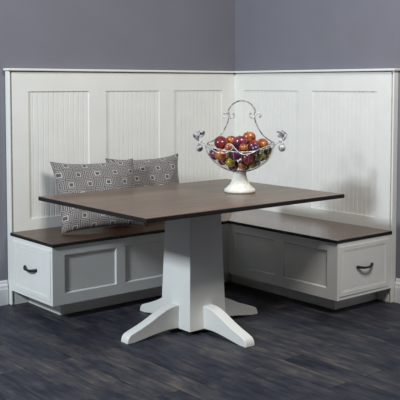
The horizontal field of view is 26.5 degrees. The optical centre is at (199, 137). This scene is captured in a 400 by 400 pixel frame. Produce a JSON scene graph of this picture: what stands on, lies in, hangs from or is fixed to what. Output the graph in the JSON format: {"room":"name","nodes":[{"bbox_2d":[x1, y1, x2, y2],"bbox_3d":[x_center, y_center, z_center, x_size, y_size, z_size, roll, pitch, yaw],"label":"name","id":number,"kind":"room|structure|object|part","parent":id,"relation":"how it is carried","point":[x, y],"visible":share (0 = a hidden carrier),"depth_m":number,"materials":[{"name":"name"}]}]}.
{"room":"dining room","nodes":[
{"label":"dining room","id":0,"kind":"room"},
{"bbox_2d":[0,0,234,280],"bbox_3d":[-2.236,-0.259,4.620,6.662,2.750,0.120,-3,5,-40],"label":"wall","id":1,"kind":"structure","parent":0,"point":[192,35],"depth_m":5.85,"materials":[{"name":"grey paint"}]},
{"bbox_2d":[0,280,8,305],"bbox_3d":[-2.994,1.081,3.987,4.579,0.157,0.016,-3,5,-40],"label":"baseboard","id":2,"kind":"structure","parent":1,"relation":"attached to","point":[4,300],"depth_m":5.42,"materials":[{"name":"white paint"}]},
{"bbox_2d":[0,281,399,399],"bbox_3d":[-0.145,1.297,2.224,6.700,0.050,6.700,-3,5,-40],"label":"floor","id":3,"kind":"structure","parent":0,"point":[302,350],"depth_m":4.40,"materials":[{"name":"grey wood"}]},
{"bbox_2d":[3,68,234,304],"bbox_3d":[-0.465,0.275,6.006,1.968,1.509,0.063,-3,5,-40],"label":"wainscoting panel","id":4,"kind":"object","parent":3,"relation":"on","point":[88,116],"visible":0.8,"depth_m":5.78,"materials":[{"name":"white paint"}]},
{"bbox_3d":[-0.932,0.103,5.611,0.457,0.822,0.011,-3,5,-40],"label":"beadboard panel","id":5,"kind":"part","parent":4,"relation":"part of","materials":[{"name":"white paint"}]},
{"bbox_3d":[-0.465,-0.471,5.958,1.968,0.015,0.063,-3,5,-40],"label":"cap rail","id":6,"kind":"part","parent":4,"relation":"part of","materials":[{"name":"white paint"}]},
{"bbox_3d":[-0.475,0.079,5.990,0.458,0.822,0.011,-3,5,-40],"label":"beadboard panel","id":7,"kind":"part","parent":4,"relation":"part of","materials":[{"name":"white paint"}]},
{"bbox_3d":[-0.019,0.055,6.367,0.464,0.822,0.011,-3,5,-40],"label":"beadboard panel","id":8,"kind":"part","parent":4,"relation":"part of","materials":[{"name":"white paint"}]},
{"bbox_2d":[10,212,231,314],"bbox_3d":[-0.312,0.809,5.802,1.949,0.469,0.532,-3,5,-40],"label":"storage bench","id":9,"kind":"object","parent":3,"relation":"on","point":[58,273],"visible":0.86,"depth_m":5.28,"materials":[{"name":"white paint"}]},
{"bbox_3d":[-1.047,0.801,5.191,0.039,0.023,0.157,-3,5,-40],"label":"handle","id":10,"kind":"part","parent":9,"relation":"part of","materials":[{"name":"black metal"}]},
{"bbox_3d":[-1.034,0.810,5.200,0.004,0.307,0.465,-3,5,-40],"label":"drawer","id":11,"kind":"part","parent":9,"relation":"part of","materials":[{"name":"white paint"}]},
{"bbox_3d":[-0.673,0.804,5.188,0.355,0.217,0.012,-3,5,-40],"label":"recessed panel","id":12,"kind":"part","parent":9,"relation":"part of","materials":[{"name":"white paint"}]},
{"bbox_2d":[50,159,143,233],"bbox_3d":[-0.664,0.368,5.526,0.587,0.443,0.230,-2,4,-30],"label":"throw pillow","id":13,"kind":"object","parent":9,"relation":"on","point":[70,178],"visible":0.67,"depth_m":5.46,"materials":[{"name":"fabric"}]},
{"bbox_3d":[-0.300,0.584,5.798,1.912,0.020,0.532,-3,5,-40],"label":"seat","id":14,"kind":"part","parent":9,"relation":"part of","materials":[{"name":"brown wood"}]},
{"bbox_3d":[-0.342,0.793,5.457,1.387,0.352,0.022,-3,5,-40],"label":"panel","id":15,"kind":"part","parent":9,"relation":"part of","materials":[{"name":"white paint"}]},
{"bbox_2d":[105,154,178,186],"bbox_3d":[-0.363,0.345,5.886,0.588,0.444,0.182,-2,4,-34],"label":"throw pillow","id":16,"kind":"object","parent":9,"relation":"on","point":[159,171],"visible":0.38,"depth_m":5.89,"materials":[{"name":"fabric"}]},
{"bbox_3d":[-0.339,0.786,5.465,0.350,0.217,0.012,-3,5,-40],"label":"recessed panel","id":17,"kind":"part","parent":9,"relation":"part of","materials":[{"name":"white paint"}]},
{"bbox_2d":[38,179,344,347],"bbox_3d":[-0.039,0.714,4.915,1.427,0.771,1.044,-3,5,-40],"label":"dining table","id":18,"kind":"object","parent":3,"relation":"on","point":[193,298],"visible":1,"depth_m":4.79,"materials":[{"name":"brown wood"}]},
{"bbox_2d":[193,100,286,193],"bbox_3d":[0.235,0.048,5.016,0.406,0.544,0.406,4,5,45],"label":"wire fruit basket","id":19,"kind":"object","parent":18,"relation":"on","point":[239,184],"visible":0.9,"depth_m":5.00,"materials":[{"name":"silver metal"}]},
{"bbox_2d":[209,149,217,159],"bbox_3d":[0.087,0.096,5.026,0.065,0.067,0.069,-1,4,-16],"label":"apple","id":20,"kind":"object","parent":19,"relation":"in","point":[211,151],"visible":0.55,"depth_m":5.00,"materials":[{"name":"red food"}]},
{"bbox_3d":[0.104,-0.060,5.012,0.140,0.200,0.008,0,4,0],"label":"handle","id":21,"kind":"part","parent":19,"relation":"part of","materials":[{"name":"metal"}]},
{"bbox_2d":[215,148,226,160],"bbox_3d":[0.122,0.097,4.931,0.071,0.073,0.070,3,5,39],"label":"apple","id":22,"kind":"object","parent":19,"relation":"in","point":[223,156],"visible":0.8,"depth_m":4.91,"materials":[{"name":"orange food"}]},
{"bbox_2d":[214,136,227,148],"bbox_3d":[0.122,0.027,4.971,0.081,0.078,0.081,2,4,33],"label":"apple","id":23,"kind":"object","parent":19,"relation":"in","point":[219,142],"visible":0.91,"depth_m":4.94,"materials":[{"name":"red food"}]},
{"bbox_2d":[225,143,231,150],"bbox_3d":[0.168,0.053,4.921,0.048,0.050,0.052,-1,4,-15],"label":"apple","id":24,"kind":"object","parent":19,"relation":"in","point":[229,147],"visible":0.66,"depth_m":4.90,"materials":[{"name":"orange food"}]},
{"bbox_2d":[225,157,234,166],"bbox_3d":[0.176,0.140,4.935,0.057,0.058,0.058,3,4,36],"label":"pear","id":25,"kind":"object","parent":19,"relation":"in","point":[231,162],"visible":0.82,"depth_m":4.91,"materials":[{"name":"food"}]},
{"bbox_2d":[226,136,234,144],"bbox_3d":[0.186,0.017,5.015,0.066,0.061,0.068,-1,4,-19],"label":"apple","id":26,"kind":"object","parent":19,"relation":"in","point":[229,138],"visible":0.38,"depth_m":4.99,"materials":[{"name":"orange food"}]},
{"bbox_2d":[228,160,237,170],"bbox_3d":[0.195,0.158,4.996,0.065,0.071,0.071,-2,4,-23],"label":"apple","id":27,"kind":"object","parent":19,"relation":"in","point":[236,161],"visible":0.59,"depth_m":4.97,"materials":[{"name":"purple food"}]},
{"bbox_2d":[229,149,240,160],"bbox_3d":[0.202,0.095,4.889,0.068,0.070,0.069,-2,4,-23],"label":"apple","id":28,"kind":"object","parent":19,"relation":"in","point":[237,156],"visible":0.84,"depth_m":4.87,"materials":[{"name":"purple food"}]},
{"bbox_2d":[232,135,247,148],"bbox_3d":[0.234,0.025,4.951,0.086,0.085,0.088,3,5,39],"label":"apple","id":29,"kind":"object","parent":19,"relation":"in","point":[238,140],"visible":0.76,"depth_m":4.92,"materials":[{"name":"red food"}]},
{"bbox_2d":[238,160,246,169],"bbox_3d":[0.247,0.156,4.952,0.056,0.056,0.055,-1,4,-14],"label":"apple","id":30,"kind":"object","parent":19,"relation":"in","point":[241,165],"visible":0.8,"depth_m":4.93,"materials":[{"name":"orange food"}]},
{"bbox_2d":[239,143,247,151],"bbox_3d":[0.252,0.054,4.886,0.050,0.048,0.051,1,4,11],"label":"apple","id":31,"kind":"object","parent":19,"relation":"in","point":[243,147],"visible":0.99,"depth_m":4.87,"materials":[{"name":"orange food"}]},
{"bbox_2d":[242,151,253,163],"bbox_3d":[0.274,0.113,4.904,0.069,0.074,0.076,3,5,41],"label":"apple","id":32,"kind":"object","parent":19,"relation":"in","point":[245,158],"visible":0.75,"depth_m":4.88,"materials":[{"name":"red food"}]},
{"bbox_2d":[243,131,255,144],"bbox_3d":[0.291,0.000,5.046,0.082,0.080,0.080,-1,4,-11],"label":"apple","id":33,"kind":"object","parent":19,"relation":"in","point":[249,136],"visible":0.61,"depth_m":5.01,"materials":[{"name":"orange food"}]},
{"bbox_2d":[248,159,256,167],"bbox_3d":[0.306,0.149,4.966,0.059,0.056,0.058,-1,4,-12],"label":"apple","id":34,"kind":"object","parent":19,"relation":"in","point":[255,162],"visible":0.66,"depth_m":4.94,"materials":[{"name":"green food"}]},
{"bbox_2d":[248,140,259,150],"bbox_3d":[0.312,0.046,4.966,0.072,0.071,0.072,3,4,36],"label":"apple","id":35,"kind":"object","parent":19,"relation":"in","point":[251,142],"visible":0.62,"depth_m":4.95,"materials":[{"name":"red food"}]},
{"bbox_2d":[250,144,259,153],"bbox_3d":[0.317,0.063,4.887,0.057,0.058,0.059,-1,4,-14],"label":"apple","id":36,"kind":"object","parent":19,"relation":"in","point":[253,147],"visible":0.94,"depth_m":4.87,"materials":[{"name":"purple food"}]},
{"bbox_2d":[254,150,265,161],"bbox_3d":[0.346,0.103,4.931,0.072,0.068,0.067,-1,4,-22],"label":"apple","id":37,"kind":"object","parent":19,"relation":"in","point":[259,156],"visible":0.8,"depth_m":4.91,"materials":[{"name":"green food"}]},
{"bbox_2d":[258,138,267,148],"bbox_3d":[0.370,0.035,5.012,0.066,0.063,0.067,3,5,40],"label":"apple","id":38,"kind":"object","parent":19,"relation":"in","point":[262,142],"visible":0.73,"depth_m":4.99,"materials":[{"name":"orange food"}]},
{"bbox_3d":[0.382,-0.063,5.012,0.127,0.203,0.008,0,4,0],"label":"handle","id":39,"kind":"part","parent":19,"relation":"part of","materials":[{"name":"metal"}]},
{"bbox_2d":[264,146,271,154],"bbox_3d":[0.395,0.072,4.963,0.056,0.056,0.057,-1,4,-13],"label":"apple","id":40,"kind":"object","parent":19,"relation":"in","point":[270,149],"visible":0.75,"depth_m":4.94,"materials":[{"name":"green food"}]},
{"bbox_2d":[229,209,391,309],"bbox_3d":[0.557,0.805,5.862,0.532,0.469,1.546,-3,5,-40],"label":"storage bench","id":41,"kind":"object","parent":3,"relation":"on","point":[325,263],"visible":0.97,"depth_m":5.43,"materials":[{"name":"white paint"}]},
{"bbox_3d":[0.377,0.771,5.701,0.012,0.217,0.370,-3,5,-40],"label":"recessed panel","id":42,"kind":"part","parent":41,"relation":"part of","materials":[{"name":"white paint"}]},
{"bbox_3d":[0.523,0.789,5.518,0.022,0.352,0.987,-3,5,-40],"label":"panel","id":43,"kind":"part","parent":41,"relation":"part of","materials":[{"name":"white paint"}]},
{"bbox_3d":[0.667,0.794,5.352,0.012,0.217,0.361,-3,5,-40],"label":"recessed panel","id":44,"kind":"part","parent":41,"relation":"part of","materials":[{"name":"white paint"}]},
{"bbox_3d":[0.547,0.580,5.861,0.532,0.020,1.512,-3,5,-40],"label":"seat","id":45,"kind":"part","parent":41,"relation":"part of","materials":[{"name":"brown wood"}]},
{"bbox_3d":[1.027,0.804,5.292,0.465,0.307,0.004,-3,5,-40],"label":"drawer","id":46,"kind":"part","parent":41,"relation":"part of","materials":[{"name":"white paint"}]},
{"bbox_3d":[1.033,0.796,5.277,0.157,0.023,0.039,-3,5,-40],"label":"handle","id":47,"kind":"part","parent":41,"relation":"part of","materials":[{"name":"black metal"}]},
{"bbox_2d":[235,68,399,302],"bbox_3d":[0.751,0.273,6.035,0.063,1.509,1.568,-3,5,-40],"label":"wainscoting panel","id":48,"kind":"object","parent":3,"relation":"on","point":[340,126],"visible":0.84,"depth_m":5.82,"materials":[{"name":"white paint"}]},
{"bbox_3d":[0.526,0.059,6.298,0.011,0.822,0.566,-3,5,-40],"label":"beadboard panel","id":49,"kind":"part","parent":48,"relation":"part of","materials":[{"name":"white paint"}]},
{"bbox_3d":[0.751,-0.472,5.987,0.063,0.015,1.568,-3,5,-40],"label":"cap rail","id":50,"kind":"part","parent":48,"relation":"part of","materials":[{"name":"white paint"}]},
{"bbox_3d":[0.974,0.094,5.759,0.011,0.822,0.568,-3,5,-40],"label":"beadboard panel","id":51,"kind":"part","parent":48,"relation":"part of","materials":[{"name":"white paint"}]},
{"bbox_2d":[235,0,399,281],"bbox_3d":[2.408,-0.228,4.146,0.120,2.750,6.542,-3,5,-40],"label":"wall","id":52,"kind":"structure","parent":0,"point":[269,34],"depth_m":5.91,"materials":[{"name":"grey paint"}]},
{"bbox_2d":[395,278,399,302],"bbox_3d":[2.855,1.107,3.585,0.016,0.157,4.979,-3,5,-40],"label":"baseboard","id":53,"kind":"structure","parent":52,"relation":"attached to","point":[397,283],"depth_m":5.48,"materials":[{"name":"white paint"}]}
]}

